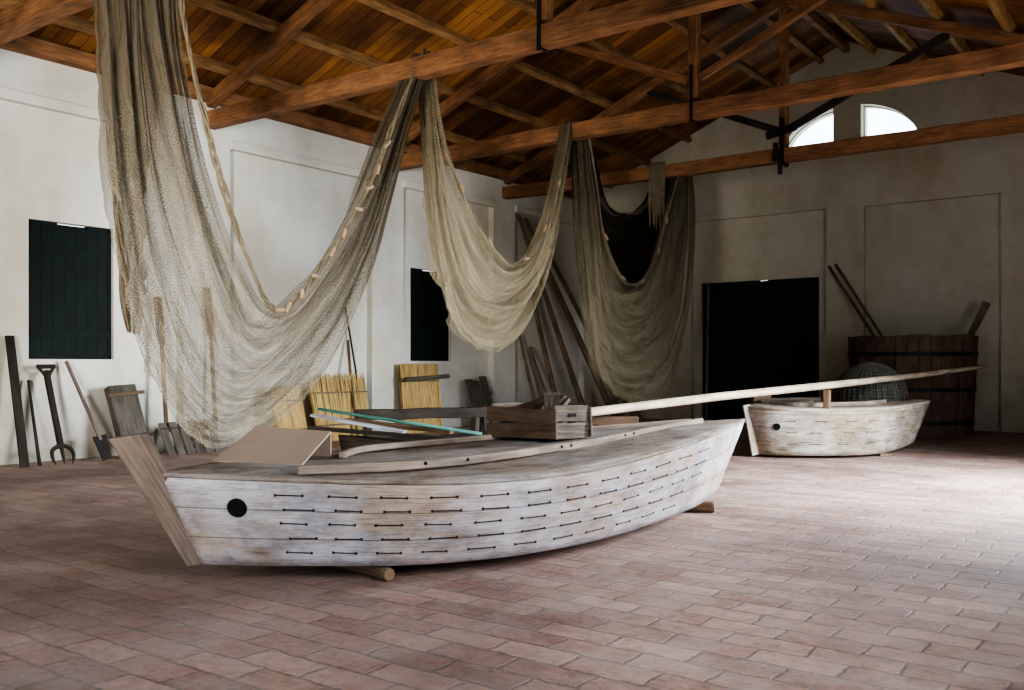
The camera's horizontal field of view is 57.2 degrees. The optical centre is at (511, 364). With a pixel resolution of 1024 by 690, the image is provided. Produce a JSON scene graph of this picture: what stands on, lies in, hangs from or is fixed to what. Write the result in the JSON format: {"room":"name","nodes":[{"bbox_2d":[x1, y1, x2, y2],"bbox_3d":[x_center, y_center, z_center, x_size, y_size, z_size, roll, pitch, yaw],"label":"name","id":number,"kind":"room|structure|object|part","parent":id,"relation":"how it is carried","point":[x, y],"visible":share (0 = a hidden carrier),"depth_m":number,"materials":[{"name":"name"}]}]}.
{"room":"boathouse","nodes":[
{"label":"boathouse","id":0,"kind":"room"},
{"bbox_2d":[0,48,592,464],"bbox_3d":[-4.562,-1.535,15.177,0.450,5.670,22.200,0,0,36],"label":"wall","id":1,"kind":"structure","parent":0,"point":[288,215],"depth_m":15.49,"materials":[{"name":"paint"}]},
{"bbox_2d":[0,0,92,45],"bbox_3d":[-1.795,-5.147,7.639,12.976,3.093,0.260,0,0,36],"label":"roof truss","id":2,"kind":"object","parent":1,"relation":"attached to","point":[24,17],"visible":0.96,"depth_m":10.01,"materials":[{"name":"brown wood"}]},
{"bbox_2d":[105,35,146,334],"bbox_3d":[-3.680,-2.122,9.321,0.316,3.654,0.797,0,0,36],"label":"fishing net","id":3,"kind":"object","parent":2,"relation":"hanging from","point":[127,318],"visible":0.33,"depth_m":9.21,"materials":[{"name":"fabric"}]},
{"bbox_2d":[355,0,691,142],"bbox_3d":[-2.234,-5.314,13.458,0.168,0.178,21.600,0,0,36],"label":"roof beam","id":4,"kind":"structure","parent":2,"relation":"on","point":[384,6],"depth_m":16.53,"materials":[{"name":"brown wood"}]},
{"bbox_2d":[0,35,95,72],"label":"wall plate","id":5,"kind":"object","parent":1,"relation":"attached to","point":[51,52],"depth_m":12.45,"materials":[{"name":"brown wood"}]},
{"bbox_2d":[29,219,110,358],"bbox_3d":[-6.154,-1.012,13.052,0.115,1.875,1.220,0,0,36],"label":"window shutter","id":6,"kind":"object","parent":1,"relation":"in","point":[70,266],"depth_m":13.03,"materials":[{"name":"wood"}]},
{"bbox_2d":[200,84,213,102],"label":"wall plate","id":7,"kind":"object","parent":1,"relation":"attached to","point":[206,91],"depth_m":14.35,"materials":[{"name":"brown wood"}]},
{"bbox_2d":[219,93,250,106],"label":"wall plate","id":8,"kind":"object","parent":1,"relation":"attached to","point":[233,98],"depth_m":14.73,"materials":[{"name":"brown wood"}]},
{"bbox_2d":[0,86,580,224],"bbox_3d":[-4.272,-3.490,15.149,0.110,0.140,20.580,0,0,36],"label":"trim","id":9,"kind":"structure","parent":1,"relation":"attached to","point":[7,94],"depth_m":15.46,"materials":[{"name":"paint"}]},
{"bbox_2d":[266,111,376,145],"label":"wall plate","id":10,"kind":"object","parent":1,"relation":"attached to","point":[296,118],"depth_m":16.31,"materials":[{"name":"brown wood"}]},
{"bbox_2d":[404,143,426,153],"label":"wall plate","id":11,"kind":"object","parent":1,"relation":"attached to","point":[410,147],"depth_m":18.06,"materials":[{"name":"brown wood"}]},
{"bbox_2d":[410,268,448,360],"bbox_3d":[-1.717,-0.998,19.061,0.115,1.845,1.240,0,0,36],"label":"window","id":12,"kind":"structure","parent":1,"relation":"in","point":[429,330],"depth_m":19.02,"materials":[{"name":"black"}]},
{"bbox_2d":[445,159,509,179],"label":"wall plate","id":13,"kind":"object","parent":1,"relation":"attached to","point":[468,165],"depth_m":19.83,"materials":[{"name":"brown wood"}]},
{"bbox_2d":[206,0,753,129],"bbox_3d":[0.505,-5.147,10.752,12.978,3.093,0.260,0,0,36],"label":"roof truss","id":14,"kind":"object","parent":1,"relation":"attached to","point":[547,35],"visible":0.94,"depth_m":11.71,"materials":[{"name":"brown wood"}]},
{"bbox_2d":[92,0,429,447],"bbox_3d":[-2.494,-1.616,10.432,0.511,4.934,4.502,0,0,38],"label":"fishing net","id":15,"kind":"object","parent":14,"relation":"hanging from","point":[142,90],"visible":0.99,"depth_m":9.38,"materials":[{"name":"fabric"}]},
{"bbox_2d":[184,0,651,165],"bbox_3d":[-3.078,-4.890,14.081,0.168,0.180,21.600,0,0,36],"label":"purlin","id":16,"kind":"structure","parent":14,"relation":"on","point":[220,7],"depth_m":14.81,"materials":[{"name":"brown wood"}]},
{"bbox_3d":[0.376,-5.327,10.847,0.150,2.733,0.150,0,0,36],"label":"king post","id":17,"kind":"part","parent":14,"relation":"part of","materials":[{"name":"brown wood"}]},
{"bbox_2d":[503,0,709,99],"bbox_3d":[-1.389,-5.737,12.834,0.170,0.178,21.600,0,0,36],"label":"rafter","id":18,"kind":"structure","parent":14,"relation":"on","point":[528,7],"depth_m":16.96,"materials":[{"name":"brown wood"}]},
{"bbox_2d":[665,19,777,87],"bbox_3d":[-0.543,-6.162,12.210,0.168,0.180,21.600,0,0,36],"label":"roof beam","id":19,"kind":"structure","parent":14,"relation":"on","point":[677,24],"depth_m":19.07,"materials":[{"name":"brown wood"}]},
{"bbox_2d":[741,1,824,64],"bbox_3d":[0.261,-6.566,11.616,0.168,0.181,21.600,0,0,36],"label":"rafter","id":20,"kind":"structure","parent":14,"relation":"on","point":[751,6],"depth_m":18.96,"materials":[{"name":"brown wood"}]},
{"bbox_2d":[827,0,876,53],"bbox_3d":[1.145,-6.565,10.963,0.168,0.180,21.600,0,0,36],"label":"rafter","id":21,"kind":"structure","parent":14,"relation":"on","point":[843,22],"depth_m":18.48,"materials":[{"name":"brown wood"}]},
{"bbox_2d":[918,0,984,75],"bbox_3d":[2.794,-5.737,9.746,0.166,0.181,21.600,0,0,36],"label":"rafter","id":22,"kind":"structure","parent":14,"relation":"on","point":[930,6],"depth_m":15.40,"materials":[{"name":"brown wood"}]},
{"bbox_2d":[986,0,1019,32],"bbox_3d":[3.639,-5.313,9.122,0.166,0.180,21.600,0,0,36],"label":"rafter","id":23,"kind":"structure","parent":14,"relation":"on","point":[997,7],"depth_m":14.20,"materials":[{"name":"brown wood"}]},
{"bbox_2d":[392,0,1023,170],"bbox_3d":[2.850,-5.147,13.930,12.974,3.093,0.260,0,0,36],"label":"roof truss","id":24,"kind":"object","parent":1,"relation":"attached to","point":[1008,56],"visible":0.72,"depth_m":13.89,"materials":[{"name":"brown wood"}]},
{"bbox_2d":[418,78,573,351],"bbox_3d":[-0.148,-2.067,13.841,0.471,3.766,3.616,0,0,34],"label":"fishing net","id":25,"kind":"object","parent":24,"relation":"hanging from","point":[428,101],"visible":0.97,"depth_m":13.20,"materials":[{"name":"fabric"}]},
{"bbox_3d":[2.723,-5.327,14.025,0.150,2.733,0.150,0,0,36],"label":"king post","id":26,"kind":"part","parent":24,"relation":"part of","materials":[{"name":"brown wood"}]},
{"bbox_2d":[791,7,849,52],"bbox_3d":[0.703,-6.723,11.289,0.127,0.166,21.600,0,0,36],"label":"ridge beam","id":27,"kind":"structure","parent":24,"relation":"attached to","point":[811,17],"depth_m":18.84,"materials":[{"name":"brown wood"}]},
{"bbox_2d":[860,0,927,60],"bbox_3d":[1.950,-6.163,10.369,0.170,0.178,21.600,0,0,36],"label":"rafter","id":28,"kind":"structure","parent":24,"relation":"on","point":[898,32],"depth_m":17.39,"materials":[{"name":"brown wood"}]},
{"bbox_2d":[502,0,1023,198],"bbox_3d":[5.013,-5.057,16.861,12.976,3.273,0.375,0,0,36],"label":"roof truss","id":29,"kind":"object","parent":1,"relation":"attached to","point":[783,155],"visible":0.83,"depth_m":16.83,"materials":[{"name":"brown wood"}]},
{"bbox_2d":[583,159,672,293],"bbox_3d":[2.323,-2.692,18.315,0.421,2.698,3.400,0,0,36],"label":"fishing net","id":30,"kind":"object","parent":29,"relation":"hanging from","point":[632,242],"visible":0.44,"depth_m":18.13,"materials":[{"name":"fabric"}]},
{"bbox_2d":[571,138,695,401],"bbox_3d":[2.284,-1.647,17.078,0.449,4.637,4.312,0,0,36],"label":"fishing net","id":31,"kind":"object","parent":29,"relation":"hanging from","point":[681,196],"visible":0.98,"depth_m":16.82,"materials":[{"name":"fabric"}]},
{"bbox_2d":[648,161,665,230],"bbox_3d":[2.823,-3.261,18.303,0.368,1.382,0.088,0,0,36],"label":"net hank","id":32,"kind":"object","parent":29,"relation":"hanging from","point":[656,185],"visible":0.98,"depth_m":18.27,"materials":[{"name":"fabric"}]},
{"bbox_3d":[4.920,-5.327,17.002,0.150,2.733,0.150,0,0,36],"label":"king post","id":33,"kind":"part","parent":29,"relation":"part of","materials":[{"name":"brown wood"}]},
{"bbox_2d":[0,418,1023,689],"bbox_3d":[0.832,1.400,11.195,13.760,0.200,22.400,0,0,36],"label":"floor","id":34,"kind":"structure","parent":0,"point":[904,569],"depth_m":5.19,"materials":[{"name":"tile"}]},
{"bbox_2d":[5,335,29,466],"bbox_3d":[-6.365,0.460,12.087,0.437,1.687,0.110,0,0,36],"label":"board","id":35,"kind":"object","parent":34,"relation":"on","point":[21,439],"visible":1,"depth_m":12.07,"materials":[{"name":"brown wood"}]},
{"bbox_2d":[27,380,41,465],"bbox_3d":[-6.232,0.752,12.262,0.442,1.114,0.050,0,0,45],"label":"wooden pole","id":36,"kind":"object","parent":34,"relation":"on","point":[38,456],"visible":1,"depth_m":12.25,"materials":[{"name":"brown wood"}]},
{"bbox_2d":[36,364,75,464],"bbox_3d":[-6.016,0.642,12.363,0.519,1.303,0.329,0,0,36],"label":"fork","id":37,"kind":"object","parent":34,"relation":"on","point":[47,374],"visible":1,"depth_m":12.34,"materials":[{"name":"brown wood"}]},
{"bbox_3d":[-6.186,0.090,12.488,0.091,0.201,0.242,0,0,36],"label":"handle","id":38,"kind":"part","parent":37,"relation":"part of","materials":[{"name":"brown wood"}]},
{"bbox_2d":[65,361,111,460],"bbox_3d":[-5.758,0.615,12.781,0.636,1.352,0.170,0,0,3],"label":"spade","id":39,"kind":"object","parent":34,"relation":"on","point":[101,441],"visible":1,"depth_m":12.74,"materials":[{"name":"brown wood"}]},
{"bbox_3d":[-5.555,1.118,12.747,0.135,0.347,0.217,0,0,36],"label":"blade","id":40,"kind":"part","parent":39,"relation":"part of","materials":[{"name":"metal"}]},
{"bbox_2d":[104,384,146,436],"bbox_3d":[-5.384,0.800,13.154,0.498,1.058,0.520,0,0,36],"label":"wooden board","id":41,"kind":"object","parent":34,"relation":"on","point":[123,402],"visible":0.78,"depth_m":13.11,"materials":[{"name":"grey wood"}]},
{"bbox_2d":[153,297,168,453],"bbox_3d":[-5.120,0.150,13.775,0.266,2.306,0.154,0,0,36],"label":"oar","id":42,"kind":"object","parent":34,"relation":"on","point":[165,407],"visible":0.43,"depth_m":13.78,"materials":[{"name":"brown wood"}]},
{"bbox_3d":[-5.190,-0.655,13.826,0.093,0.696,0.154,0,0,36],"label":"blade","id":43,"kind":"part","parent":42,"relation":"part of","materials":[{"name":"brown wood"}]},
{"bbox_2d":[158,418,222,455],"bbox_3d":[-4.726,1.057,13.844,0.268,0.496,0.920,0,0,36],"label":"slatted panel","id":44,"kind":"object","parent":34,"relation":"on","point":[179,447],"visible":0.77,"depth_m":13.73,"materials":[{"name":"grey wood"}]},
{"bbox_3d":[-4.786,0.940,13.889,0.020,0.060,0.900,0,0,36],"label":"rail","id":45,"kind":"part","parent":44,"relation":"part of","materials":[{"name":"brown wood"}]},
{"bbox_3d":[-4.682,1.200,13.812,0.020,0.060,0.900,0,0,36],"label":"rail","id":46,"kind":"part","parent":44,"relation":"part of","materials":[{"name":"brown wood"}]},
{"bbox_2d":[203,287,217,430],"bbox_3d":[-4.618,0.050,14.456,0.266,2.506,0.154,0,0,36],"label":"oar","id":47,"kind":"object","parent":34,"relation":"on","point":[205,304],"visible":0.4,"depth_m":14.47,"materials":[{"name":"brown wood"}]},
{"bbox_3d":[-4.687,-0.825,14.507,0.094,0.756,0.154,0,0,36],"label":"blade","id":48,"kind":"part","parent":47,"relation":"part of","materials":[{"name":"brown wood"}]},
{"bbox_2d":[269,385,307,429],"bbox_3d":[-3.656,0.811,15.454,0.320,0.983,0.615,0,0,36],"label":"bundle","id":49,"kind":"object","parent":34,"relation":"on","point":[296,419],"visible":0.36,"depth_m":15.47,"materials":[{"name":"wicker"}]},
{"bbox_2d":[307,373,372,440],"bbox_3d":[-2.968,0.718,16.385,0.320,1.169,1.344,0,0,36],"label":"bundle","id":50,"kind":"object","parent":34,"relation":"on","point":[334,394],"visible":0.73,"depth_m":16.31,"materials":[{"name":"wicker"}]},
{"bbox_2d":[344,307,356,378],"bbox_3d":[-2.838,0.125,17.076,0.409,2.356,0.045,0,0,-11],"label":"wooden pole","id":51,"kind":"object","parent":34,"relation":"on","point":[350,338],"visible":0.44,"depth_m":17.05,"materials":[{"name":"brown wood"}]},
{"bbox_2d":[347,340,358,434],"bbox_3d":[-2.820,0.427,16.638,0.062,1.770,0.866,0,0,-22],"label":"wooden pole","id":52,"kind":"object","parent":34,"relation":"on","point":[348,343],"visible":0.74,"depth_m":16.66,"materials":[{"name":"brown wood"}]},
{"bbox_2d":[337,566,394,580],"bbox_3d":[-1.081,1.258,6.019,0.084,0.082,1.030,0,0,-42],"label":"log","id":53,"kind":"object","parent":34,"relation":"on","point":[385,573],"visible":0.47,"depth_m":5.69,"materials":[{"name":"brown wood"}]},
{"bbox_2d":[109,418,744,566],"bbox_3d":[-0.096,0.807,7.035,2.198,0.816,5.362,0,0,43],"label":"fishing boat","id":54,"kind":"object","parent":53,"relation":"on","point":[477,497],"visible":0.91,"depth_m":5.66,"materials":[{"name":"paint"}]},
{"bbox_3d":[-2.078,0.807,5.614,0.607,0.816,0.155,0,0,-25],"label":"stem post","id":55,"kind":"part","parent":54,"relation":"part of","materials":[{"name":"brown wood"}]},
{"bbox_2d":[213,426,330,465],"bbox_3d":[-1.568,0.534,6.292,0.731,0.199,0.578,0,0,19],"label":"hatch cover","id":56,"kind":"object","parent":54,"relation":"on","point":[269,445],"visible":0.96,"depth_m":6.28,"materials":[{"name":"beige wood"}]},
{"bbox_2d":[487,403,592,439],"bbox_3d":[0.219,0.452,7.606,0.451,0.281,0.775,0,0,-45],"label":"wooden crate","id":57,"kind":"object","parent":54,"relation":"on","point":[506,420],"visible":0.95,"depth_m":7.41,"materials":[{"name":"brown wood"}]},
{"bbox_2d":[513,401,530,407],"bbox_3d":[0.049,0.352,7.769,0.299,0.095,0.070,0,0,-37],"label":"wood offcut","id":58,"kind":"object","parent":57,"relation":"in","point":[522,404],"visible":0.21,"depth_m":7.78,"materials":[{"name":"brown wood"}]},
{"bbox_2d":[519,399,535,407],"bbox_3d":[0.107,0.352,7.712,0.301,0.133,0.070,0,0,-40],"label":"wood offcut","id":59,"kind":"object","parent":57,"relation":"in","point":[529,403],"visible":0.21,"depth_m":7.73,"materials":[{"name":"brown wood"}]},
{"bbox_2d":[526,394,543,408],"bbox_3d":[0.168,0.340,7.651,0.306,0.197,0.070,0,0,-42],"label":"wood offcut","id":60,"kind":"object","parent":57,"relation":"in","point":[534,403],"visible":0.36,"depth_m":7.67,"materials":[{"name":"brown wood"}]},
{"bbox_2d":[533,397,543,408],"bbox_3d":[0.221,0.347,7.597,0.070,0.221,0.307,0,0,42],"label":"wood offcut","id":61,"kind":"object","parent":57,"relation":"in","point":[540,405],"visible":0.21,"depth_m":7.60,"materials":[{"name":"brown wood"}]},
{"bbox_2d":[544,392,559,408],"bbox_3d":[0.314,0.380,7.497,0.120,0.329,0.278,0,0,0],"label":"wood offcut","id":62,"kind":"object","parent":57,"relation":"in","point":[551,399],"visible":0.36,"depth_m":7.39,"materials":[{"name":"grey wood"}]},
{"bbox_2d":[559,395,566,403],"bbox_3d":[0.303,0.359,7.515,0.310,0.236,0.070,0,0,-37],"label":"wood offcut","id":63,"kind":"object","parent":57,"relation":"in","point":[562,397],"visible":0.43,"depth_m":7.56,"materials":[{"name":"brown wood"}]},
{"bbox_2d":[559,397,570,404],"bbox_3d":[0.345,0.379,7.473,0.070,0.236,0.308,0,0,41],"label":"wood offcut","id":64,"kind":"object","parent":57,"relation":"in","point":[566,400],"visible":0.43,"depth_m":7.53,"materials":[{"name":"wood"}]},
{"bbox_2d":[338,431,486,449],"bbox_3d":[-1.051,1.027,10.782,1.881,0.514,0.800,0,0,-27],"label":"small punt","id":65,"kind":"object","parent":34,"relation":"on","point":[346,441],"visible":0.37,"depth_m":10.41,"materials":[{"name":"brown wood"}]},
{"bbox_2d":[307,426,451,439],"bbox_3d":[-1.323,0.768,10.400,1.952,0.154,0.140,0,0,12],"label":"plank","id":66,"kind":"object","parent":65,"relation":"on","point":[332,429],"visible":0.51,"depth_m":10.38,"materials":[{"name":"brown wood"}]},
{"bbox_2d":[310,413,406,433],"bbox_3d":[-1.676,0.637,10.250,1.039,0.207,0.160,0,0,6],"label":"plank","id":67,"kind":"object","parent":66,"relation":"on","point":[314,415],"visible":1,"depth_m":10.19,"materials":[{"name":"white paint"}]},
{"bbox_2d":[343,418,453,434],"bbox_3d":[-1.343,0.717,11.051,1.333,0.167,0.184,0,0,13],"label":"plank","id":68,"kind":"object","parent":65,"relation":"on","point":[388,424],"visible":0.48,"depth_m":10.94,"materials":[{"name":"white wood"}]},
{"bbox_2d":[317,408,481,434],"bbox_3d":[-1.294,0.644,10.750,1.940,0.304,0.036,0,0,9],"label":"pole","id":69,"kind":"object","parent":65,"relation":"on","point":[318,409],"visible":0.88,"depth_m":10.73,"materials":[{"name":"paint"}]},
{"bbox_2d":[398,363,442,432],"bbox_3d":[-1.760,0.634,18.191,0.220,1.335,1.085,0,0,36],"label":"mat","id":70,"kind":"object","parent":34,"relation":"on","point":[420,393],"visible":0.7,"depth_m":18.16,"materials":[{"name":"wicker"}]},
{"bbox_2d":[404,374,449,380],"bbox_3d":[-1.627,0.245,18.151,0.080,0.130,1.273,0,0,36],"label":"rod","id":71,"kind":"object","parent":70,"relation":"on","point":[443,376],"visible":1,"depth_m":18.09,"materials":[{"name":"grey wood"}]},
{"bbox_2d":[355,406,488,435],"bbox_3d":[-1.249,0.962,13.850,2.105,0.689,0.379,0,0,-19],"label":"bench","id":72,"kind":"object","parent":34,"relation":"on","point":[454,412],"visible":0.57,"depth_m":13.76,"materials":[{"name":"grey wood"}]},
{"bbox_3d":[-2.047,1.035,13.457,0.080,0.543,0.169,0,0,-19],"label":"leg","id":73,"kind":"part","parent":72,"relation":"part of","materials":[{"name":"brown wood"}]},
{"bbox_3d":[-0.450,1.035,14.243,0.080,0.543,0.169,0,0,-19],"label":"leg","id":74,"kind":"part","parent":72,"relation":"part of","materials":[{"name":"brown wood"}]},
{"bbox_3d":[-0.381,1.035,14.045,0.080,0.543,0.169,0,0,-19],"label":"leg","id":75,"kind":"part","parent":72,"relation":"part of","materials":[{"name":"brown wood"}]},
{"bbox_2d":[471,417,479,431],"bbox_3d":[-0.540,0.990,15.003,0.236,0.620,0.233,0,0,36],"label":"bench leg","id":76,"kind":"object","parent":34,"relation":"on","point":[474,421],"visible":0.08,"depth_m":14.90,"materials":[{"name":"wood"}]},
{"bbox_2d":[465,376,492,422],"bbox_3d":[-0.625,0.770,19.661,0.389,1.067,0.707,0,0,36],"label":"board panel","id":77,"kind":"object","parent":34,"relation":"on","point":[478,397],"visible":0.57,"depth_m":19.69,"materials":[{"name":"grey wood"}]},
{"bbox_2d":[519,335,536,399],"bbox_3d":[0.423,0.304,21.028,0.573,2.020,0.109,0,0,4],"label":"wooden pole","id":78,"kind":"object","parent":34,"relation":"on","point":[520,337],"visible":0.68,"depth_m":21.00,"materials":[{"name":"brown wood"}]},
{"bbox_2d":[529,347,546,391],"bbox_3d":[0.705,0.453,21.248,0.713,1.725,0.102,0,0,21],"label":"wooden pole","id":79,"kind":"object","parent":34,"relation":"on","point":[530,349],"visible":0.57,"depth_m":21.26,"materials":[{"name":"brown wood"}]},
{"bbox_2d":[526,263,556,391],"bbox_3d":[0.747,-0.495,21.368,0.918,3.624,0.140,0,0,-6],"label":"wooden pole","id":80,"kind":"object","parent":34,"relation":"on","point":[537,318],"visible":0.53,"depth_m":21.32,"materials":[{"name":"brown wood"}]},
{"bbox_2d":[516,214,584,404],"bbox_3d":[0.968,-1.019,21.385,1.936,4.693,0.157,0,0,-29],"label":"wooden pole","id":81,"kind":"object","parent":34,"relation":"on","point":[571,373],"visible":0.73,"depth_m":21.38,"materials":[{"name":"brown wood"}]},
{"bbox_2d":[523,218,617,415],"bbox_3d":[1.377,-0.993,21.694,2.504,4.660,0.170,0,0,-24],"label":"wooden pole","id":82,"kind":"object","parent":34,"relation":"on","point":[598,381],"visible":0.68,"depth_m":21.68,"materials":[{"name":"brown wood"}]},
{"bbox_2d":[542,241,635,415],"bbox_3d":[1.762,-0.844,21.850,2.438,4.352,0.160,0,0,-13],"label":"wooden pole","id":83,"kind":"object","parent":34,"relation":"on","point":[576,307],"visible":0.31,"depth_m":21.77,"materials":[{"name":"brown wood"}]},
{"bbox_2d":[574,416,637,424],"bbox_3d":[1.030,0.936,10.300,0.700,0.743,0.557,0,0,0],"label":"plank","id":84,"kind":"object","parent":34,"relation":"on","point":[596,420],"visible":0.24,"depth_m":10.26,"materials":[{"name":"brown wood"}]},
{"bbox_2d":[687,501,714,512],"bbox_3d":[1.416,1.250,8.383,0.769,0.098,0.100,0,0,16],"label":"log","id":85,"kind":"object","parent":34,"relation":"on","point":[706,506],"visible":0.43,"depth_m":8.26,"materials":[{"name":"brown wood"}]},
{"bbox_2d":[705,283,709,420],"bbox_3d":[4.501,-0.300,21.652,0.070,3.206,0.362,0,0,21],"label":"wooden pole","id":86,"kind":"object","parent":34,"relation":"on","point":[708,284],"visible":0.87,"depth_m":21.63,"materials":[{"name":"brown wood"}]},
{"bbox_2d":[742,399,930,455],"bbox_3d":[4.871,0.895,14.230,2.329,0.766,3.564,0,0,36],"label":"fishing boat","id":87,"kind":"object","parent":34,"relation":"on","point":[849,427],"visible":0.98,"depth_m":13.06,"materials":[{"name":"white paint"}]},
{"bbox_3d":[3.363,0.915,13.255,0.234,0.726,0.056,0,0,-13],"label":"stem post","id":88,"kind":"part","parent":87,"relation":"part of","materials":[{"name":"white paint"}]},
{"bbox_2d":[750,395,770,402],"bbox_3d":[3.730,0.469,14.100,0.260,0.193,0.226,0,0,0],"label":"wooden block","id":89,"kind":"object","parent":87,"relation":"on","point":[752,399],"visible":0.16,"depth_m":13.99,"materials":[{"name":"brown wood"}]},
{"bbox_2d":[761,399,812,402],"bbox_3d":[4.024,0.534,13.773,0.722,0.055,0.161,0,0,29],"label":"plank","id":90,"kind":"object","parent":87,"relation":"on","point":[762,400],"visible":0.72,"depth_m":13.70,"materials":[{"name":"brown wood"}]},
{"bbox_2d":[771,397,820,400],"bbox_3d":[4.323,0.531,14.451,0.910,0.066,0.164,0,0,-20],"label":"plank","id":91,"kind":"object","parent":87,"relation":"on","point":[787,398],"visible":0.54,"depth_m":14.43,"materials":[{"name":"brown wood"}]},
{"bbox_2d":[823,390,830,408],"bbox_3d":[4.353,0.472,12.990,0.090,0.255,0.070,0,0,36],"label":"post","id":92,"kind":"object","parent":87,"relation":"on","point":[826,393],"visible":1,"depth_m":12.96,"materials":[{"name":"brown wood"}]},
{"bbox_2d":[592,365,986,415],"bbox_3d":[4.388,0.279,13.000,9.883,0.552,0.124,0,0,-40],"label":"long spar","id":93,"kind":"object","parent":92,"relation":"on","point":[661,403],"visible":0.79,"depth_m":11.84,"materials":[{"name":"brown wood"}]},
{"bbox_2d":[832,362,908,400],"bbox_3d":[5.629,0.249,14.780,1.123,0.593,1.123,0,0,36],"label":"trap","id":94,"kind":"object","parent":87,"relation":"on","point":[891,390],"visible":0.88,"depth_m":14.41,"materials":[{"name":"grey wicker"}]},
{"bbox_2d":[873,452,890,455],"bbox_3d":[5.312,1.280,13.950,0.160,0.040,1.200,0,0,0],"label":"support block","id":95,"kind":"object","parent":34,"relation":"on","point":[885,453],"visible":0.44,"depth_m":13.37,"materials":[{"name":"brown wood"}]},
{"bbox_2d":[848,334,978,436],"bbox_3d":[7.641,0.374,17.976,2.303,1.852,2.303,0,0,36],"label":"wooden tub","id":96,"kind":"object","parent":34,"relation":"on","point":[950,412],"visible":0.7,"depth_m":16.94,"materials":[{"name":"brown wood"}]},
{"bbox_2d":[828,265,874,334],"bbox_3d":[7.482,-0.458,19.178,0.070,3.355,2.417,0,0,-35],"label":"wooden pole","id":97,"kind":"object","parent":96,"relation":"in","point":[829,266],"visible":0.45,"depth_m":19.67,"materials":[{"name":"brown wood"}]},
{"bbox_2d":[835,264,882,335],"bbox_3d":[7.611,-0.474,19.150,0.070,3.380,2.344,0,0,-37],"label":"wooden pole","id":98,"kind":"object","parent":96,"relation":"in","point":[836,265],"visible":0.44,"depth_m":19.60,"materials":[{"name":"brown wood"}]},
{"bbox_2d":[968,301,990,335],"bbox_3d":[8.465,-0.005,17.918,1.340,2.438,0.110,0,0,-5],"label":"plank","id":99,"kind":"object","parent":96,"relation":"on","point":[984,306],"visible":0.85,"depth_m":17.94,"materials":[{"name":"brown wood"}]},
{"bbox_2d":[0,0,1023,180],"bbox_3d":[0.861,-5.491,11.235,13.760,2.924,22.500,0,0,36],"label":"ceiling","id":100,"kind":"structure","parent":0,"point":[352,24],"depth_m":16.81,"materials":[{"name":"brown wood"}]},
{"bbox_2d":[0,0,614,188],"bbox_3d":[-3.923,-4.465,14.705,0.167,0.180,21.600,0,0,36],"label":"purlin","id":101,"kind":"structure","parent":100,"relation":"attached to","point":[72,22],"depth_m":14.79,"materials":[{"name":"brown wood"}]},
{"bbox_2d":[593,42,1023,432],"bbox_3d":[7.380,-2.797,20.064,13.760,8.193,0.450,0,0,36],"label":"wall","id":102,"kind":"structure","parent":0,"point":[923,236],"depth_m":19.71,"materials":[{"name":"paint"}]},
{"bbox_2d":[702,277,818,419],"bbox_3d":[5.622,-0.310,21.361,2.770,3.220,0.112,0,0,36],"label":"door","id":103,"kind":"structure","parent":102,"relation":"in","point":[763,334],"depth_m":21.32,"materials":[{"name":"black"}]},
{"bbox_2d":[789,112,832,144],"bbox_3d":[6.553,-5.035,20.669,1.185,0.965,0.040,0,0,36],"label":"window","id":104,"kind":"structure","parent":102,"relation":"in","point":[830,112],"depth_m":20.68,"materials":[{"name":"paint"}]},
{"bbox_2d":[864,106,914,135],"bbox_3d":[7.944,-5.035,19.641,1.185,0.965,0.040,0,0,36],"label":"window","id":105,"kind":"structure","parent":102,"relation":"in","point":[864,106],"depth_m":19.84,"materials":[{"name":"paint"}]}
]}

